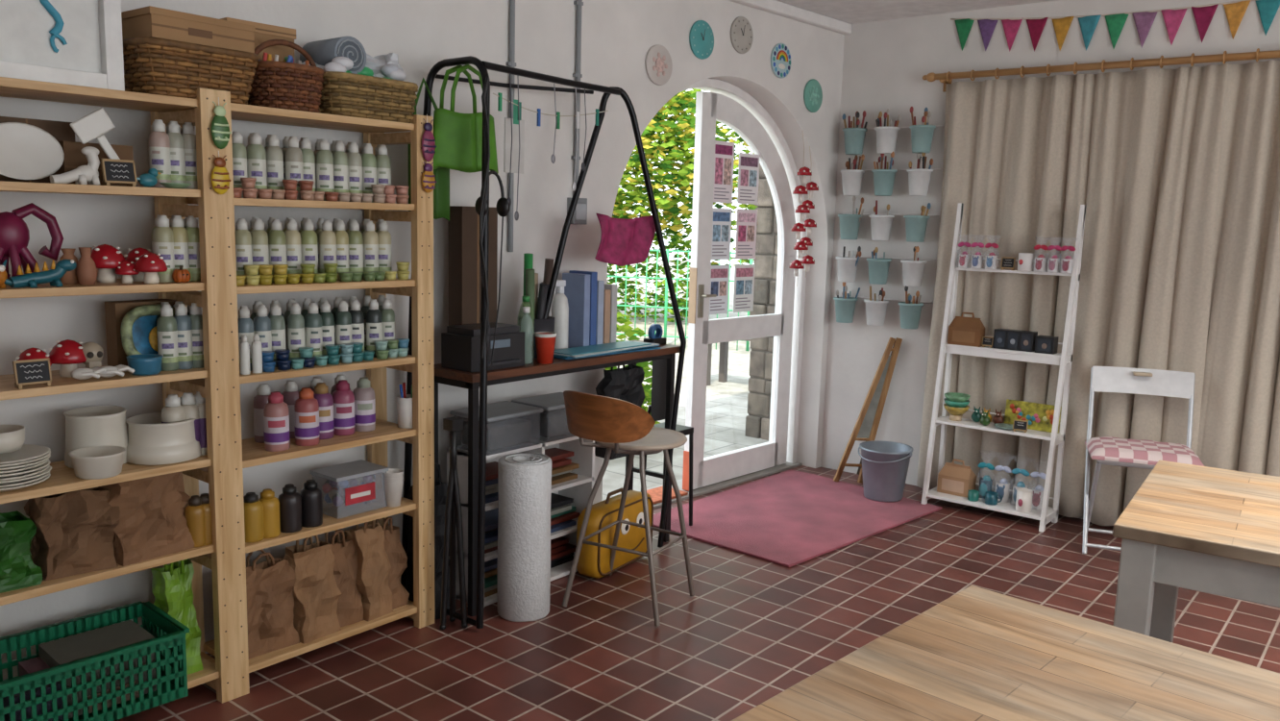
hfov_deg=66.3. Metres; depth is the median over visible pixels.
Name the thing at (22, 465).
plate stack
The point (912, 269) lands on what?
plant pot
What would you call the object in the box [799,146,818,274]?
garland
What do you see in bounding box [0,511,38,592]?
bag
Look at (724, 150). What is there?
poster
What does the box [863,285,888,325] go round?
plant pot
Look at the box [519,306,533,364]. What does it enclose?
water bottle
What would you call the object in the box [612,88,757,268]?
tree
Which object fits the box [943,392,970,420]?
bowls
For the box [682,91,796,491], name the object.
door
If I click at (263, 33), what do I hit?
cardboard box
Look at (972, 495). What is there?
mug
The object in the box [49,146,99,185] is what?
dinosaur
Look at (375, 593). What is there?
paper bag
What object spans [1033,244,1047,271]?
mug
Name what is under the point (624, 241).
cloth
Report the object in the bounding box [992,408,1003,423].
ornament
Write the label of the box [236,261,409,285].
pots
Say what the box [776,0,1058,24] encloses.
ceiling
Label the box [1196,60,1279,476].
curtain
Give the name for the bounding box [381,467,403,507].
paper cups
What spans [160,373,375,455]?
bottles
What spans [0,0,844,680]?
wall
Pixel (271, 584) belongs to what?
paper bag
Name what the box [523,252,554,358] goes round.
rolls
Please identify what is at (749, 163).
poster
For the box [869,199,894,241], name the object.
plant pot
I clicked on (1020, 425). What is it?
chalkboard sign
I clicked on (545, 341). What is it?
paper cup
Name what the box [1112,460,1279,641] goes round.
dining table
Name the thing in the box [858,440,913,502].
metal bucket
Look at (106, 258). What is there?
ceramic piece
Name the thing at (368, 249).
bottles
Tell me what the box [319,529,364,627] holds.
paper bag
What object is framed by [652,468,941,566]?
rug
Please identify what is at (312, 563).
paper bag
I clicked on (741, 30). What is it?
wall clock
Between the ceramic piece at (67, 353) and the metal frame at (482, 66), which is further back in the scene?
the metal frame at (482, 66)
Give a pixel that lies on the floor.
(752, 628)
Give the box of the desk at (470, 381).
[433,339,680,616]
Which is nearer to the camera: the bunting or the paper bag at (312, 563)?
the paper bag at (312, 563)
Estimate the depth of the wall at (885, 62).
5.59 m
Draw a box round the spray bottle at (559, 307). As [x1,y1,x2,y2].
[551,279,568,349]
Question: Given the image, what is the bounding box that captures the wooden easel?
[833,337,902,483]
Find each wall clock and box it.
[689,20,713,59]
[730,16,753,53]
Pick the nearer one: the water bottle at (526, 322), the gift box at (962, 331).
the water bottle at (526, 322)
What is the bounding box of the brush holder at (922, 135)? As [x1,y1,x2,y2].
[909,106,935,153]
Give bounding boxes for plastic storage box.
[449,400,543,455]
[511,392,575,442]
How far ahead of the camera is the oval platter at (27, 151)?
2.54 m
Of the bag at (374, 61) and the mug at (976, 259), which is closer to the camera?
the bag at (374, 61)
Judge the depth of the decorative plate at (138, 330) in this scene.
2.84 m
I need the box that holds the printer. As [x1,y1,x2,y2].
[441,321,524,372]
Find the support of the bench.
on the ground
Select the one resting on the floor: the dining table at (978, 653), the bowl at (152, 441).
the dining table at (978, 653)
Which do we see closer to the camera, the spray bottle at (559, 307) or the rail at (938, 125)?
the spray bottle at (559, 307)
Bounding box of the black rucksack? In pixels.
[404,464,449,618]
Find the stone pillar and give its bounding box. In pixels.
[744,163,777,440]
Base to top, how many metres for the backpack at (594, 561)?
0.332 m
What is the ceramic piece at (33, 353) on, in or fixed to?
on the shelving unit at (228, 454)
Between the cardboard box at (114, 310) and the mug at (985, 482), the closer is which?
the cardboard box at (114, 310)
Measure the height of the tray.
0.140 m
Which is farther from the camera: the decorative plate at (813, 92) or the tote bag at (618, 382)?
the decorative plate at (813, 92)
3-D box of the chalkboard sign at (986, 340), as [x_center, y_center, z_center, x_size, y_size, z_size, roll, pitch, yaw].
[1.837,-0.098,5.175,0.058,0.056,0.030,8,11,39]
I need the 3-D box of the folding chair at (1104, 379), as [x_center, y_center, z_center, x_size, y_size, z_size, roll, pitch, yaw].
[2.352,0.481,4.621,0.452,0.844,0.405,4,9,19]
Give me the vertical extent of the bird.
0.054 m
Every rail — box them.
[838,124,944,303]
[922,48,1279,92]
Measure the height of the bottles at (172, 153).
0.190 m
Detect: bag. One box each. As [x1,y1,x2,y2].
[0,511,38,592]
[28,485,118,581]
[99,469,197,566]
[152,559,204,673]
[246,548,299,658]
[286,535,341,643]
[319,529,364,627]
[347,519,393,620]
[365,50,408,81]
[375,516,411,609]
[407,77,449,221]
[433,64,498,172]
[595,364,643,459]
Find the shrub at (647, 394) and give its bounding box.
[604,313,660,423]
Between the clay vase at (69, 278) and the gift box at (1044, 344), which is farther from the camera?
the gift box at (1044, 344)
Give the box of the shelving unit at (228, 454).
[0,76,434,703]
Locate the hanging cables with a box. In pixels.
[478,75,490,357]
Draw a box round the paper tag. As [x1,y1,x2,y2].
[504,98,524,173]
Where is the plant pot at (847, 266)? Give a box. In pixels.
[836,246,861,282]
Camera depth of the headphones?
3.50 m
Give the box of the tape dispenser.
[643,323,666,344]
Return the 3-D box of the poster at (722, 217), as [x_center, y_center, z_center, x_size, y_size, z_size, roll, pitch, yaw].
[0.444,-0.695,5.397,0.002,0.280,0.180,9,11,42]
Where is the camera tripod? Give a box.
[439,416,467,630]
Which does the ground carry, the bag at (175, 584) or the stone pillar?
the stone pillar
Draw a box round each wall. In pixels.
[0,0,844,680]
[820,0,1279,518]
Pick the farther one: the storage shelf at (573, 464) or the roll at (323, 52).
the storage shelf at (573, 464)
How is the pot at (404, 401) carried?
on the shelving unit at (228, 454)
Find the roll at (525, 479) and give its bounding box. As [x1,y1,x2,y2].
[497,452,551,621]
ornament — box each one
[0,202,63,278]
[4,258,76,288]
[971,405,982,421]
[980,409,990,425]
[984,407,991,420]
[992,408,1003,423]
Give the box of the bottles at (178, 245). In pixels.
[151,214,200,282]
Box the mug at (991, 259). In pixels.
[984,243,998,269]
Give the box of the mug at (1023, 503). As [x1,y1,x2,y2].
[1015,488,1033,513]
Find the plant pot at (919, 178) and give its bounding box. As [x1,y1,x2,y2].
[907,152,933,196]
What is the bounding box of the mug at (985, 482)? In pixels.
[978,462,994,498]
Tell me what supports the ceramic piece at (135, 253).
on the shelving unit at (228, 454)
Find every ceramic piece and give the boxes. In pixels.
[0,259,7,288]
[15,346,51,366]
[48,339,86,377]
[71,364,134,379]
[90,244,125,282]
[114,260,139,283]
[123,246,151,281]
[133,252,168,283]
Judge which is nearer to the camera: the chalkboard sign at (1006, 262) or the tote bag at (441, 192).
the tote bag at (441, 192)
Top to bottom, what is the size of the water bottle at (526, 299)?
0.257 m
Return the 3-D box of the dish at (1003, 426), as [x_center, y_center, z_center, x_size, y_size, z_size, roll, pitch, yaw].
[1.909,0.348,5.110,0.126,0.016,0.126,8,11,39]
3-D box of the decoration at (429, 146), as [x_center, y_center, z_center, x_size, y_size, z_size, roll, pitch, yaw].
[-0.721,-0.759,3.347,0.023,0.160,0.055,8,11,39]
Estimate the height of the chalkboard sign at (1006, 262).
0.066 m
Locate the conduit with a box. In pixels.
[505,0,587,251]
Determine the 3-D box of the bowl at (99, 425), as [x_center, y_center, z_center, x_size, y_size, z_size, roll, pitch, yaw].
[-1.559,0.219,2.814,0.170,0.150,0.170,8,11,39]
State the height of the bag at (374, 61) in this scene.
0.103 m
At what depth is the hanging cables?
3.41 m
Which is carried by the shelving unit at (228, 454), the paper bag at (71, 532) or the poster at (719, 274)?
the paper bag at (71, 532)
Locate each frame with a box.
[0,0,124,90]
[401,55,686,628]
[602,78,807,508]
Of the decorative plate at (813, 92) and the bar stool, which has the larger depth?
the decorative plate at (813, 92)
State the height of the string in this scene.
0.100 m
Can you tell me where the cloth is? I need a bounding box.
[594,213,655,266]
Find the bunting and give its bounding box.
[950,0,1279,51]
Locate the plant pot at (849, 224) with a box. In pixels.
[837,196,863,239]
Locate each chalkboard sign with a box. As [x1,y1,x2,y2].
[12,358,52,389]
[100,158,137,186]
[981,336,993,347]
[1000,256,1015,270]
[1012,418,1028,432]
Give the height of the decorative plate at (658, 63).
0.184 m
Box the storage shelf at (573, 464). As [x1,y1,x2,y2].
[446,436,594,607]
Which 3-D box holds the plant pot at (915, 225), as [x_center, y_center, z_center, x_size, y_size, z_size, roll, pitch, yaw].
[1.551,-0.775,5.500,0.141,0.218,0.142,-5,11,-39]
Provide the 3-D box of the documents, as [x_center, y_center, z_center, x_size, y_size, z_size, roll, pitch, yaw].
[-0.151,-0.046,4.207,0.188,0.024,0.603,8,11,39]
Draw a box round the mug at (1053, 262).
[1047,245,1060,272]
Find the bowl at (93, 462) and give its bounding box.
[68,444,125,479]
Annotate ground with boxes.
[602,258,768,499]
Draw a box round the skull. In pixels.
[81,342,103,368]
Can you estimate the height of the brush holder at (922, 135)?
0.254 m
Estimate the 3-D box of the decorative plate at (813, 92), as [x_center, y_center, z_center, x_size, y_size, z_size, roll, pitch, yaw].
[0.987,-1.505,5.577,0.016,0.184,0.184,9,11,42]
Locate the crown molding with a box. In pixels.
[729,0,851,34]
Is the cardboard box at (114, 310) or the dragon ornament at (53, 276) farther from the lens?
the cardboard box at (114, 310)
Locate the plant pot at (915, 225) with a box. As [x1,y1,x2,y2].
[903,202,931,242]
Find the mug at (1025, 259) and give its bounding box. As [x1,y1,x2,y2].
[1017,252,1033,270]
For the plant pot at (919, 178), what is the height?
0.251 m
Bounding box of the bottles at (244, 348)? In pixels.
[239,333,262,374]
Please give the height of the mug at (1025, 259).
0.090 m
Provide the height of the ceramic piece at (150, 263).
0.087 m
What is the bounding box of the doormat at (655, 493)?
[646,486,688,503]
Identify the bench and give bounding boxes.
[706,339,750,385]
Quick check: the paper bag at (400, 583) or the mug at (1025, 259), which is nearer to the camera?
the paper bag at (400, 583)
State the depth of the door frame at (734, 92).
5.84 m
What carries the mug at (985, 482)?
on the ladder shelf at (1046, 514)
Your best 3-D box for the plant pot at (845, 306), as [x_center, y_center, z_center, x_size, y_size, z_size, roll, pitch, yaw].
[1.220,-0.352,5.823,0.139,0.250,0.140,1,8,-7]
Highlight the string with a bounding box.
[492,92,608,128]
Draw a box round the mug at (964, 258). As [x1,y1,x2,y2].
[958,241,970,268]
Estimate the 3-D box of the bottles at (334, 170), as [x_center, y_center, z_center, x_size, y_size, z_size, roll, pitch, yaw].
[-1.065,-0.627,3.222,0.145,0.205,0.625,8,11,39]
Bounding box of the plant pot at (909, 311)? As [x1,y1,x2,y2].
[898,285,923,329]
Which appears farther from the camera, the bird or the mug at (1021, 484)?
the mug at (1021, 484)
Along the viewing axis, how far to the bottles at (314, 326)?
3.25 m
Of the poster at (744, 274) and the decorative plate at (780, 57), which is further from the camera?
the poster at (744, 274)
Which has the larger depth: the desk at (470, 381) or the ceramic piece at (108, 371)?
the desk at (470, 381)
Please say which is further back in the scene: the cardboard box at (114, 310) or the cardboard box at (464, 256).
the cardboard box at (464, 256)
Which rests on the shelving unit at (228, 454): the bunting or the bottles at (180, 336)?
the bottles at (180, 336)
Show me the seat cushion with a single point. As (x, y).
(1104, 448)
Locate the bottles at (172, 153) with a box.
[147,119,197,189]
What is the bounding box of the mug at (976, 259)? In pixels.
[970,242,984,268]
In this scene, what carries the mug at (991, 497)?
in the ladder shelf at (1046, 514)
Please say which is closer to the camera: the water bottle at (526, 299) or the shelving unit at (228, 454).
the shelving unit at (228, 454)
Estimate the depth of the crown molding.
5.33 m
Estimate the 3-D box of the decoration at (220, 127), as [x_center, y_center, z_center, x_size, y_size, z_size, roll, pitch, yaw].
[-1.189,-0.673,2.780,0.023,0.145,0.055,8,11,39]
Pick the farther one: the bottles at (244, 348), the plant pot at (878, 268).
the plant pot at (878, 268)
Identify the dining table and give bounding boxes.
[731,585,1279,720]
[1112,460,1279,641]
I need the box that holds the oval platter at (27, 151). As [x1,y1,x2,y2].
[0,122,64,179]
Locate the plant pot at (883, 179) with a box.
[871,151,897,196]
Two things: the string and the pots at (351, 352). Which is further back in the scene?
the string
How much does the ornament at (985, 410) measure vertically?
0.086 m
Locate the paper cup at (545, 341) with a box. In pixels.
[534,331,556,364]
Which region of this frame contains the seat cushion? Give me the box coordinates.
[1084,436,1204,466]
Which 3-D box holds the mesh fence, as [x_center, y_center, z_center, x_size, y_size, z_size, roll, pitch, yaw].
[0.190,-0.756,11.870,3.783,1.180,0.048,3,8,10]
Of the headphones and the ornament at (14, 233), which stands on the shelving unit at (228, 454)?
the ornament at (14, 233)
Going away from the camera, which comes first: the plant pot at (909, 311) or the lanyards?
the lanyards
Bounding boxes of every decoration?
[210,97,231,148]
[210,150,231,194]
[421,114,436,161]
[421,161,436,192]
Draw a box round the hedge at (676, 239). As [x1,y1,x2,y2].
[607,221,753,321]
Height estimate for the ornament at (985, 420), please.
0.086 m
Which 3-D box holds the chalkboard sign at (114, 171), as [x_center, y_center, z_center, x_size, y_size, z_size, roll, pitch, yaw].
[-1.404,-0.505,2.639,0.030,0.071,0.083,8,11,39]
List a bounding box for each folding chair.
[640,358,693,530]
[1082,365,1195,554]
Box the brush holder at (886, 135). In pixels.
[874,108,901,154]
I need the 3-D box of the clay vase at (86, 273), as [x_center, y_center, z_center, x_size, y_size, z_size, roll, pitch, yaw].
[-1.490,-0.254,2.639,0.052,0.100,0.052,8,11,39]
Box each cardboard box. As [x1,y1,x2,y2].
[0,116,75,183]
[55,140,133,186]
[104,298,176,366]
[121,5,255,58]
[220,17,295,104]
[447,205,497,325]
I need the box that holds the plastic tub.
[309,459,388,506]
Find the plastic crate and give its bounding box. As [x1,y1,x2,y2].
[0,601,189,720]
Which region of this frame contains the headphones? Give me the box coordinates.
[474,170,509,367]
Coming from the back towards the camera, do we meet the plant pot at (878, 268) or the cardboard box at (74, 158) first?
the plant pot at (878, 268)
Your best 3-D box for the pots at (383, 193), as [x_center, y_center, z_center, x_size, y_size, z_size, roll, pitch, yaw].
[-1.013,-0.541,3.140,0.057,0.061,0.651,8,11,39]
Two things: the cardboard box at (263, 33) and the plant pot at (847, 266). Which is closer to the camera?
the cardboard box at (263, 33)
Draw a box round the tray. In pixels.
[1003,398,1061,433]
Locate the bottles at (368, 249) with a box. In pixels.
[234,216,392,284]
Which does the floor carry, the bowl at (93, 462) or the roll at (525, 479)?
the roll at (525, 479)
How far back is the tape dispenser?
4.50 m
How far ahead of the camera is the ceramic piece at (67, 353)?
2.67 m
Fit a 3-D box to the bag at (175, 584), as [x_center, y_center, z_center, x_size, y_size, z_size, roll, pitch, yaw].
[-1.417,0.754,2.996,0.157,0.378,0.114,9,11,43]
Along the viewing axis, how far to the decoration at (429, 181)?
3.36 m
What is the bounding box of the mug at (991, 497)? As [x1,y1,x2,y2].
[984,491,1002,505]
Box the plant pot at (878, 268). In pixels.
[866,246,891,284]
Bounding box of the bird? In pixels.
[136,168,161,187]
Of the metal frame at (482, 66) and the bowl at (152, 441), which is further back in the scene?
the metal frame at (482, 66)
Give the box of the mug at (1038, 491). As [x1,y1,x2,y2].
[1030,470,1046,509]
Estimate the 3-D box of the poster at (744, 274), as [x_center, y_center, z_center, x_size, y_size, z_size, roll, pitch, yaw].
[0.595,-0.414,5.612,0.002,0.270,0.190,9,11,42]
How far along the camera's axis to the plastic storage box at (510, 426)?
3.79 m
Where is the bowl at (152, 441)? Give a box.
[125,412,201,465]
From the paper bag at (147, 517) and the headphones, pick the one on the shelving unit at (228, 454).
the paper bag at (147, 517)
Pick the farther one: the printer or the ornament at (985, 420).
the ornament at (985, 420)
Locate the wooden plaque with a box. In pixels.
[70,107,120,159]
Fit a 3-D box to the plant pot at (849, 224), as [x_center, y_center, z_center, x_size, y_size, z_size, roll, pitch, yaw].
[1.233,-0.839,5.753,0.139,0.254,0.140,0,8,-13]
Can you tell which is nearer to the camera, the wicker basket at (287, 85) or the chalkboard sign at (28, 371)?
the chalkboard sign at (28, 371)
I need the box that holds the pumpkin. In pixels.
[172,265,190,282]
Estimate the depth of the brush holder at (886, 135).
5.53 m
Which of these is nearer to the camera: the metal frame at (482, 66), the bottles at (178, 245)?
the bottles at (178, 245)
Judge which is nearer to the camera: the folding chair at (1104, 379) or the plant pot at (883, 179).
the folding chair at (1104, 379)
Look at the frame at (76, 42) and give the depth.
2.55 m
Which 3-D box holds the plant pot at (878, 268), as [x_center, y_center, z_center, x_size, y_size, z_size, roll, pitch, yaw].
[1.381,-0.550,5.667,0.140,0.215,0.141,8,10,36]
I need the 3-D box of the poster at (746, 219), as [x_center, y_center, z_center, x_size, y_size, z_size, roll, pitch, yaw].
[0.604,-0.716,5.569,0.002,0.280,0.190,9,11,42]
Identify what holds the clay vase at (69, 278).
on the shelving unit at (228, 454)
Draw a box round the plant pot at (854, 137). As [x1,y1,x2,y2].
[842,110,867,154]
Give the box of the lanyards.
[507,73,586,221]
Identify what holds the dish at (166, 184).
on the shelving unit at (228, 454)
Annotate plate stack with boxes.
[0,423,51,492]
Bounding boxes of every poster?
[709,265,729,314]
[711,207,731,259]
[713,140,734,203]
[733,264,755,312]
[735,209,757,259]
[737,152,759,204]
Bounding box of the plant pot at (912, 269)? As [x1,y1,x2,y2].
[900,246,926,286]
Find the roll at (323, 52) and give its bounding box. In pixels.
[299,36,366,73]
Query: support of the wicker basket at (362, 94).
on the shelving unit at (228, 454)
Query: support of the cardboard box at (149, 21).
on the wicker basket at (173, 67)
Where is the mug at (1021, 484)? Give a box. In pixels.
[1011,467,1029,504]
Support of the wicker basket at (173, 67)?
on the shelving unit at (228, 454)
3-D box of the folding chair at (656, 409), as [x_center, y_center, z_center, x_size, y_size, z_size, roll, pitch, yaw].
[0.138,0.382,4.737,0.192,0.860,0.202,8,11,39]
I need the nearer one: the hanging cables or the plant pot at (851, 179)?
the hanging cables
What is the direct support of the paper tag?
hanging from the metal frame at (482, 66)
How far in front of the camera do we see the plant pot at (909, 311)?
5.53 m
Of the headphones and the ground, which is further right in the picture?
the ground
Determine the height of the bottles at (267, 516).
0.180 m
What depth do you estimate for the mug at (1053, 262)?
4.92 m
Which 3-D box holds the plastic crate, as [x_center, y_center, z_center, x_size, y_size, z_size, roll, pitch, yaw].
[-1.575,0.875,2.734,0.316,0.200,0.516,9,11,41]
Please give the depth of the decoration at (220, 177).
2.79 m
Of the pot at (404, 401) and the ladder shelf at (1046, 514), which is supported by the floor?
the ladder shelf at (1046, 514)
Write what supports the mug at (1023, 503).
on the ladder shelf at (1046, 514)
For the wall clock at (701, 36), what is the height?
0.184 m
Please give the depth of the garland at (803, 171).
5.56 m
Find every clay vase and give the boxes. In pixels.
[59,247,78,284]
[75,246,98,285]
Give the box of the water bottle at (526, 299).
[516,295,534,358]
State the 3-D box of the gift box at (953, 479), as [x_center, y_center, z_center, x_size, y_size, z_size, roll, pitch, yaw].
[1.726,0.630,5.334,0.170,0.185,0.111,8,11,39]
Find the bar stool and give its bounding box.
[562,390,694,626]
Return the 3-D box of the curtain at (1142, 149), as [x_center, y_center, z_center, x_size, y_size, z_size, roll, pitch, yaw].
[2.158,-0.317,5.066,1.409,2.253,0.117,8,11,39]
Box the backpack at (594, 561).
[576,487,653,578]
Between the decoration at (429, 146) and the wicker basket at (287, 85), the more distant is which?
the decoration at (429, 146)
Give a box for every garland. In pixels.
[788,133,812,286]
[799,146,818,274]
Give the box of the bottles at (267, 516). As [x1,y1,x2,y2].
[185,479,322,547]
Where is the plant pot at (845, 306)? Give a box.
[833,282,860,322]
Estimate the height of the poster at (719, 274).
0.270 m
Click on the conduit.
(579, 216)
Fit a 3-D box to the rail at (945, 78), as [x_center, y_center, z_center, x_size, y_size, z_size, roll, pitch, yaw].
[3.025,-1.329,4.249,3.751,0.100,0.120,8,11,39]
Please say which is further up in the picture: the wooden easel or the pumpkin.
the pumpkin
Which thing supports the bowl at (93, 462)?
on the shelving unit at (228, 454)
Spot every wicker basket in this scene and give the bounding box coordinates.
[122,36,259,104]
[248,39,324,112]
[301,56,418,123]
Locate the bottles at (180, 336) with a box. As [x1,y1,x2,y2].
[156,300,204,370]
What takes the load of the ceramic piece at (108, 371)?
on the shelving unit at (228, 454)
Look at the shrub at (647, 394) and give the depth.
6.54 m
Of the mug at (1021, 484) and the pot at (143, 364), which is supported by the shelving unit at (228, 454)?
the pot at (143, 364)
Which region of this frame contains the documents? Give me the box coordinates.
[553,340,660,359]
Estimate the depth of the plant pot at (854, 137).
5.65 m
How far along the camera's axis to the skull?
2.70 m
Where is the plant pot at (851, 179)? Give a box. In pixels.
[840,154,864,196]
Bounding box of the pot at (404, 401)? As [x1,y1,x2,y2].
[396,382,412,428]
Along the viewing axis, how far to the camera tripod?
3.54 m
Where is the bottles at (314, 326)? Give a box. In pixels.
[237,295,394,370]
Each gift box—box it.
[936,458,976,497]
[947,311,984,346]
[1034,335,1058,354]
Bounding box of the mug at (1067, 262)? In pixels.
[1060,245,1075,272]
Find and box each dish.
[159,182,192,188]
[993,422,1013,429]
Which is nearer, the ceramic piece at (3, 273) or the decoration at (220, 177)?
the ceramic piece at (3, 273)
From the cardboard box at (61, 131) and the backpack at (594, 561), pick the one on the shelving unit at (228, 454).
the cardboard box at (61, 131)
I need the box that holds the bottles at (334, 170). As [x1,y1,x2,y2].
[231,131,391,202]
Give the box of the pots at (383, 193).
[233,177,409,203]
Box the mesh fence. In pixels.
[607,248,752,350]
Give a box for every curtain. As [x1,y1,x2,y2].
[916,63,1228,525]
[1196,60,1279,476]
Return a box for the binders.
[562,270,617,347]
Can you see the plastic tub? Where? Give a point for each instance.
(341, 485)
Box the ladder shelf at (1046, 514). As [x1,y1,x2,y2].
[921,202,1086,532]
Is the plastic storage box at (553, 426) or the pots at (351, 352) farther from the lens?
the plastic storage box at (553, 426)
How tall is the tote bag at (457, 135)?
0.380 m
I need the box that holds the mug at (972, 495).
[967,489,979,501]
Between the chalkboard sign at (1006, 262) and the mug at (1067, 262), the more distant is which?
the chalkboard sign at (1006, 262)
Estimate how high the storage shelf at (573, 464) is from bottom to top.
0.600 m
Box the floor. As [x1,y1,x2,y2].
[114,465,1279,720]
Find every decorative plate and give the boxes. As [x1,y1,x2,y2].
[120,303,174,355]
[644,44,672,85]
[770,43,791,78]
[803,78,822,112]
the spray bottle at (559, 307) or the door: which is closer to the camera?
the spray bottle at (559, 307)
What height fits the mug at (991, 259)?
0.175 m
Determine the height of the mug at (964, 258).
0.175 m
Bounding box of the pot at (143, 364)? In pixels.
[125,353,162,375]
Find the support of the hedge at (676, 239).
on the ground
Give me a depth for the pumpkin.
2.79 m
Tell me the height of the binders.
0.340 m
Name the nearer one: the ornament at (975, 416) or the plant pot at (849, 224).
the ornament at (975, 416)
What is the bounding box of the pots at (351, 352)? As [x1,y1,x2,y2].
[262,338,409,371]
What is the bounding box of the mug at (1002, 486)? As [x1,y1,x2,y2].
[994,465,1011,502]
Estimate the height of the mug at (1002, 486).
0.250 m
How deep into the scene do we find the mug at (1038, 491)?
5.06 m
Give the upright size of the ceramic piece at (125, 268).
0.063 m
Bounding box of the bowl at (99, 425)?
[63,405,128,467]
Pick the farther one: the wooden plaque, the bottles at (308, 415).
the bottles at (308, 415)

